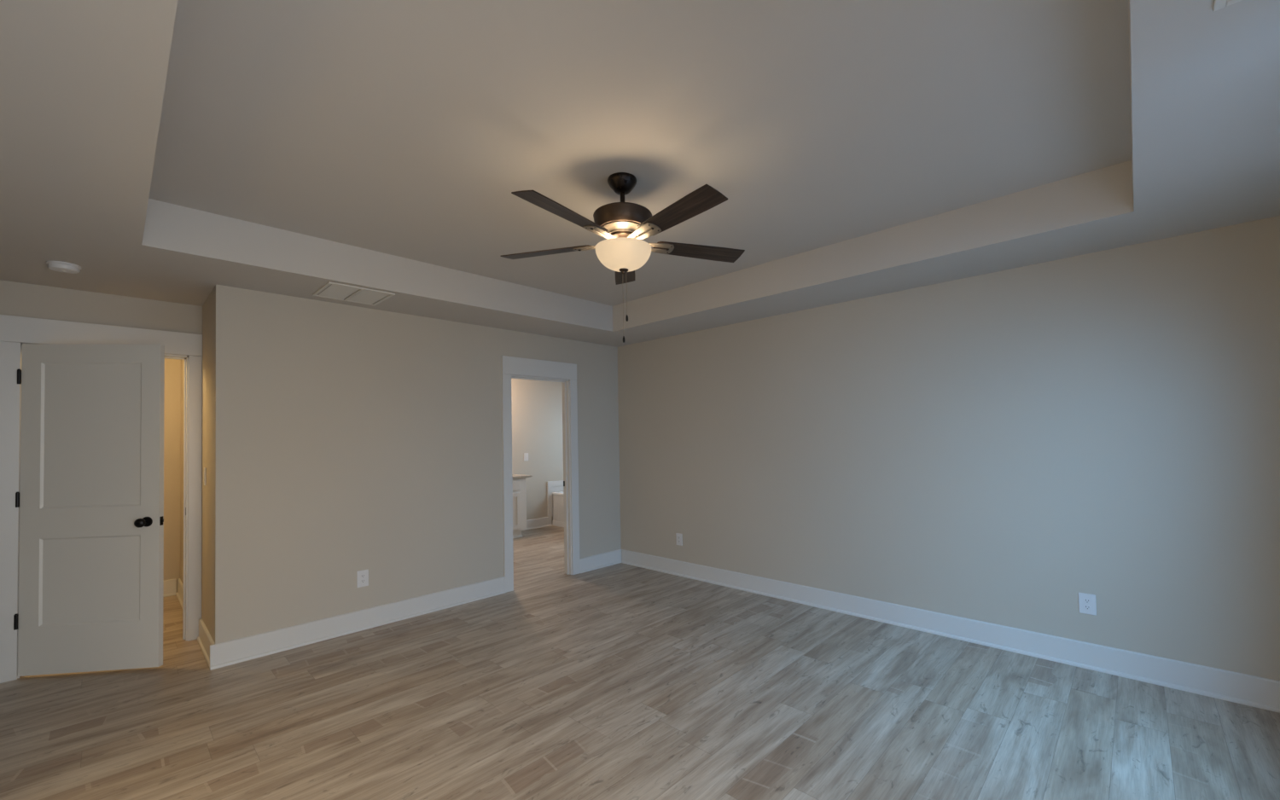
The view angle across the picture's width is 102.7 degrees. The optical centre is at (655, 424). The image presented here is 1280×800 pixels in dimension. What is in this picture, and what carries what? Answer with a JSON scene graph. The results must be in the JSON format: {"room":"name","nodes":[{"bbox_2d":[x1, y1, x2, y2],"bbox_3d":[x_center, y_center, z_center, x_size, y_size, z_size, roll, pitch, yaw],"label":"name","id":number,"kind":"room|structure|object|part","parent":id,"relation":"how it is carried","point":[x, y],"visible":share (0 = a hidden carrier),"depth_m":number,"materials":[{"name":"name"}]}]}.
{"room":"empty bedroom","nodes":[
{"label":"empty bedroom","id":0,"kind":"room"},
{"bbox_2d":[0,279,202,355],"bbox_3d":[-3.896,0.346,3.396,0.115,2.481,1.551,-2,-2,43],"label":"wall","id":1,"kind":"structure","parent":0,"point":[16,299],"depth_m":3.47,"materials":[{"name":"beige paint"}]},
{"bbox_2d":[13,343,164,676],"bbox_3d":[-3.583,0.523,3.259,0.808,2.068,0.177,-1,-1,-7],"label":"door","id":2,"kind":"structure","parent":1,"relation":"in","point":[90,501],"depth_m":3.25,"materials":[{"name":"paint"}]},
{"bbox_3d":[-3.252,0.624,3.240,0.057,0.057,0.061,-1,-1,-7],"label":"knob","id":3,"kind":"part","parent":2,"relation":"part of","materials":[{"name":"black metal"}]},
{"bbox_3d":[-3.189,0.624,3.306,0.002,0.056,0.025,-1,-1,-7],"label":"latch plate","id":4,"kind":"part","parent":2,"relation":"part of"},
{"bbox_2d":[0,314,202,683],"bbox_3d":[-3.760,0.456,3.520,0.135,2.263,0.950,-2,-2,43],"label":"door frame","id":5,"kind":"structure","parent":1,"relation":"attached to","point":[14,331],"depth_m":3.30,"materials":[{"name":"white paint"}]},
{"bbox_3d":[-4.012,0.534,3.167,0.018,2.098,0.092,-2,-2,43],"label":"casing leg","id":6,"kind":"part","parent":5,"relation":"part of","materials":[{"name":"white paint"}]},
{"bbox_3d":[-3.417,0.539,3.798,0.018,2.098,0.074,-2,-2,43],"label":"casing leg","id":7,"kind":"part","parent":5,"relation":"part of","materials":[{"name":"white paint"}]},
{"bbox_2d":[163,358,180,592],"bbox_3d":[-5.109,0.397,4.535,0.115,2.481,1.545,-2,-2,43],"label":"wall","id":8,"kind":"structure","parent":0,"point":[172,367],"depth_m":4.93,"materials":[{"name":"beige paint"}]},
{"bbox_2d":[162,579,176,597],"bbox_3d":[-5.045,1.560,4.448,0.026,0.150,1.289,-2,-2,43],"label":"baseboard","id":9,"kind":"structure","parent":8,"relation":"attached to","point":[170,586],"depth_m":4.88,"materials":[{"name":"white paint"}]},
{"bbox_2d":[180,289,213,638],"bbox_3d":[-3.736,0.363,4.227,2.307,2.481,0.121,-2,-2,43],"label":"wall","id":10,"kind":"structure","parent":0,"point":[207,308],"depth_m":3.64,"materials":[{"name":"beige paint"}]},
{"bbox_2d":[176,578,183,608],"bbox_3d":[-4.047,1.540,4.411,1.530,0.150,0.026,-2,-2,43],"label":"baseboard","id":11,"kind":"structure","parent":10,"relation":"attached to","point":[180,586],"depth_m":4.74,"materials":[{"name":"white paint"}]},
{"bbox_2d":[203,467,206,485],"bbox_3d":[-3.236,0.376,3.675,0.080,0.126,0.008,-2,-2,43],"label":"light switch","id":12,"kind":"object","parent":10,"relation":"attached to","point":[205,469],"visible":1,"depth_m":3.65,"materials":[{"name":"white plastic"}]},
{"bbox_2d":[197,617,215,668],"bbox_3d":[-3.107,1.501,3.533,0.739,0.150,0.026,-2,-2,43],"label":"baseboard","id":13,"kind":"structure","parent":10,"relation":"attached to","point":[205,640],"depth_m":3.52,"materials":[{"name":"white paint"}]},
{"bbox_2d":[212,285,621,644],"bbox_3d":[-0.971,0.340,5.396,0.115,2.481,5.604,-2,-2,43],"label":"wall","id":14,"kind":"structure","parent":0,"point":[348,440],"depth_m":3.95,"materials":[{"name":"beige paint"}]},
{"bbox_2d":[209,576,505,670],"bbox_3d":[-2.122,1.494,4.021,0.026,0.150,2.087,-2,-2,43],"label":"baseboard","id":15,"kind":"structure","parent":14,"relation":"attached to","point":[229,653],"depth_m":3.81,"materials":[{"name":"white paint"}]},
{"bbox_2d":[356,569,368,587],"bbox_3d":[-2.240,1.183,3.921,0.009,0.126,0.080,-2,-2,43],"label":"wall outlet","id":16,"kind":"object","parent":14,"relation":"attached to","point":[362,576],"visible":1,"depth_m":3.92,"materials":[{"name":"white plastic"}]},
{"bbox_2d":[501,355,580,593],"bbox_3d":[-1.167,0.467,5.168,0.135,2.224,0.882,-2,-2,43],"label":"door frame","id":17,"kind":"structure","parent":14,"relation":"attached to","point":[519,367],"depth_m":5.30,"materials":[{"name":"white paint"}]},
{"bbox_3d":[-1.395,0.549,4.840,0.018,2.052,0.092,-2,-2,43],"label":"casing leg","id":18,"kind":"part","parent":17,"relation":"part of","materials":[{"name":"white paint"}]},
{"bbox_3d":[-0.853,0.553,5.415,0.018,2.052,0.092,-2,-2,43],"label":"casing leg","id":19,"kind":"part","parent":17,"relation":"part of","materials":[{"name":"white paint"}]},
{"bbox_2d":[579,549,621,573],"bbox_3d":[-0.592,1.506,5.644,0.026,0.150,0.609,-2,-2,43],"label":"baseboard","id":20,"kind":"structure","parent":14,"relation":"attached to","point":[597,561],"depth_m":5.63,"materials":[{"name":"white paint"}]},
{"bbox_2d":[511,378,563,524],"bbox_3d":[-2.361,0.428,7.891,0.115,2.481,3.880,-2,-2,43],"label":"wall","id":21,"kind":"structure","parent":0,"point":[537,405],"depth_m":8.29,"materials":[{"name":"beige paint"}]},
{"bbox_2d":[523,453,528,461],"bbox_3d":[-2.050,0.521,8.127,0.008,0.126,0.080,-2,-2,43],"label":"light switch","id":22,"kind":"object","parent":21,"relation":"attached to","point":[526,455],"visible":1,"depth_m":8.12,"materials":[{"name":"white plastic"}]},
{"bbox_2d":[523,517,552,530],"bbox_3d":[-1.969,1.593,8.152,0.026,0.150,0.760,-2,-2,43],"label":"baseboard","id":23,"kind":"structure","parent":21,"relation":"attached to","point":[541,522],"depth_m":8.25,"materials":[{"name":"white paint"}]},
{"bbox_2d":[546,480,563,517],"bbox_3d":[-1.403,1.234,8.772,0.022,0.576,1.044,-2,-2,43],"label":"wainscot","id":24,"kind":"structure","parent":21,"relation":"attached to","point":[552,486],"depth_m":8.43,"materials":[{"name":"white paint"}]},
{"bbox_2d":[0,0,1279,347],"bbox_3d":[-0.460,-1.161,2.814,6.005,0.374,4.803,-2,-2,43],"label":"ceiling","id":25,"kind":"structure","parent":0,"point":[174,151],"depth_m":2.15,"materials":[{"name":"paint"}]},
{"bbox_2d":[46,261,81,273],"bbox_3d":[-3.390,-0.895,2.933,0.134,0.043,0.134,-2,-2,43],"label":"smoke detector","id":26,"kind":"object","parent":25,"relation":"attached to","point":[59,266],"visible":1,"depth_m":2.90,"materials":[{"name":"white plastic"}]},
{"bbox_2d":[312,281,395,305],"bbox_3d":[-2.135,-0.918,3.622,0.415,0.010,0.410,-2,-2,43],"label":"ceiling vent","id":27,"kind":"object","parent":25,"relation":"in","point":[330,290],"visible":1,"depth_m":3.60,"materials":[{"name":"white metal"}]},
{"bbox_2d":[500,172,744,343],"bbox_3d":[-0.156,-0.825,2.546,1.282,0.829,1.287,-2,-2,43],"label":"ceiling fan","id":28,"kind":"object","parent":25,"relation":"hanging from","point":[624,224],"visible":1,"depth_m":2.48,"materials":[{"name":"brown wood"}]},
{"bbox_3d":[-0.562,-0.906,2.693,0.502,0.006,0.127,-1,10,16],"label":"fan blade","id":29,"kind":"part","parent":28,"relation":"part of","materials":[{"name":"brown wood"}]},
{"bbox_3d":[-0.392,-0.920,2.233,0.127,0.006,0.502,12,6,33],"label":"fan blade","id":30,"kind":"part","parent":28,"relation":"part of","materials":[{"name":"brown wood"}]},
{"bbox_3d":[-0.319,-0.907,2.625,0.213,0.005,0.092,-1,10,16],"label":"blade arm","id":31,"kind":"part","parent":28,"relation":"part of"},
{"bbox_3d":[-0.252,-0.912,2.444,0.092,0.005,0.213,12,6,33],"label":"blade arm","id":32,"kind":"part","parent":28,"relation":"part of","materials":[{"name":"silver metal"}]},
{"bbox_3d":[-0.161,-0.606,2.573,0.002,0.332,0.002,-2,-2,43],"label":"pull chain","id":33,"kind":"part","parent":28,"relation":"part of","materials":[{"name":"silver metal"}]},
{"bbox_3d":[-0.159,-0.833,2.579,0.281,0.110,0.281,-2,-2,43],"label":"lamp shade","id":34,"kind":"part","parent":28,"relation":"part of","materials":[{"name":"white glass"}]},
{"bbox_3d":[-0.178,-0.906,2.997,0.127,0.006,0.502,-13,-1,-3],"label":"fan blade","id":35,"kind":"part","parent":28,"relation":"part of","materials":[{"name":"brown wood"}]},
{"bbox_3d":[-0.059,-0.916,2.451,0.092,0.005,0.213,15,-11,-37],"label":"blade arm","id":36,"kind":"part","parent":28,"relation":"part of"},
{"bbox_3d":[-0.006,-0.912,2.637,0.213,0.005,0.092,-1,-13,-20],"label":"blade arm","id":37,"kind":"part","parent":28,"relation":"part of"},
{"bbox_3d":[0.098,-0.929,2.254,0.127,0.006,0.502,15,-11,-37],"label":"fan blade","id":38,"kind":"part","parent":28,"relation":"part of","materials":[{"name":"brown wood"}]},
{"bbox_3d":[0.230,-0.920,2.726,0.502,0.006,0.127,-1,-13,-20],"label":"fan blade","id":39,"kind":"part","parent":28,"relation":"part of","materials":[{"name":"brown wood"}]},
{"bbox_2d":[1212,0,1241,11],"bbox_3d":[1.353,-1.045,1.106,0.175,0.009,0.335,-2,-2,43],"label":"ceiling vent","id":40,"kind":"object","parent":25,"relation":"in","point":[1218,4],"visible":1,"depth_m":1.26,"materials":[{"name":"white metal"}]},
{"bbox_2d":[0,525,1279,799],"bbox_3d":[-0.449,1.601,4.157,8.050,0.120,6.850,-2,-2,43],"label":"floor","id":41,"kind":"structure","parent":0,"point":[618,682],"depth_m":2.63,"materials":[{"name":"wood"}]},
{"bbox_2d":[512,477,526,538],"bbox_3d":[-2.484,1.225,7.290,0.480,0.862,1.215,-2,-2,43],"label":"bathroom vanity","id":42,"kind":"object","parent":41,"relation":"on","point":[519,485],"visible":0.24,"depth_m":7.48,"materials":[{"name":"paint"}]},
{"bbox_3d":[-2.117,0.888,7.357,0.019,0.145,0.403,-2,-2,43],"label":"drawer","id":43,"kind":"part","parent":42,"relation":"part of","materials":[{"name":"paint"}]},
{"bbox_3d":[-2.110,1.261,7.348,0.019,0.530,0.403,-2,-2,43],"label":"cabinet door","id":44,"kind":"part","parent":42,"relation":"part of","materials":[{"name":"paint"}]},
{"bbox_2d":[512,474,532,478],"bbox_3d":[-2.459,0.779,7.328,0.491,0.030,1.300,-2,-2,43],"label":"countertop","id":45,"kind":"structure","parent":42,"relation":"on","point":[514,476],"depth_m":7.58,"materials":[{"name":"stone"}]},
{"bbox_2d":[552,491,564,527],"bbox_3d":[-0.732,1.365,8.193,1.780,0.562,0.963,-2,-2,43],"label":"bathtub","id":46,"kind":"object","parent":41,"relation":"on","point":[557,497],"visible":0.12,"depth_m":8.35,"materials":[{"name":"white paint"}]},
{"bbox_2d":[552,491,563,495],"bbox_3d":[-0.733,1.315,8.194,1.780,0.462,0.963,-2,-2,43],"label":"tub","id":47,"kind":"object","parent":46,"relation":"in","point":[559,493],"depth_m":8.39,"materials":[{"name":"white ceramic"}]},
{"bbox_2d":[617,215,1279,680],"bbox_3d":[1.492,0.265,4.186,5.133,2.481,0.115,-2,-2,43],"label":"wall","id":48,"kind":"structure","parent":0,"point":[1003,448],"depth_m":3.31,"materials":[{"name":"beige paint"}]},
{"bbox_2d":[675,533,682,546],"bbox_3d":[0.247,1.187,5.267,0.080,0.122,0.009,-2,-2,43],"label":"wall outlet","id":49,"kind":"object","parent":48,"relation":"attached to","point":[678,537],"visible":1,"depth_m":5.26,"materials":[{"name":"white plastic"}]},
{"bbox_2d":[621,549,1279,713],"bbox_3d":[1.433,1.431,4.136,4.992,0.150,0.026,-2,-2,43],"label":"baseboard","id":50,"kind":"structure","parent":48,"relation":"attached to","point":[1257,692],"depth_m":3.30,"materials":[{"name":"white paint"}]},
{"bbox_2d":[1078,593,1096,616],"bbox_3d":[2.587,1.077,3.063,0.080,0.122,0.009,-2,-2,43],"label":"wall outlet","id":51,"kind":"object","parent":48,"relation":"attached to","point":[1087,605],"visible":1,"depth_m":3.06,"materials":[{"name":"white plastic"}]},
{"bbox_2d":[1083,598,1090,603],"bbox_3d":[2.585,1.057,3.061,0.034,0.027,0.003,-2,-2,43],"label":"receptacle","id":52,"kind":"object","parent":51,"relation":"attached to","point":[1085,600],"depth_m":3.06,"materials":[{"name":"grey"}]},
{"bbox_2d":[1083,605,1091,610],"bbox_3d":[2.586,1.096,3.060,0.034,0.027,0.003,-2,-2,43],"label":"receptacle","id":53,"kind":"object","parent":51,"relation":"attached to","point":[1085,607],"depth_m":3.06,"materials":[{"name":"white plastic"}]}
]}

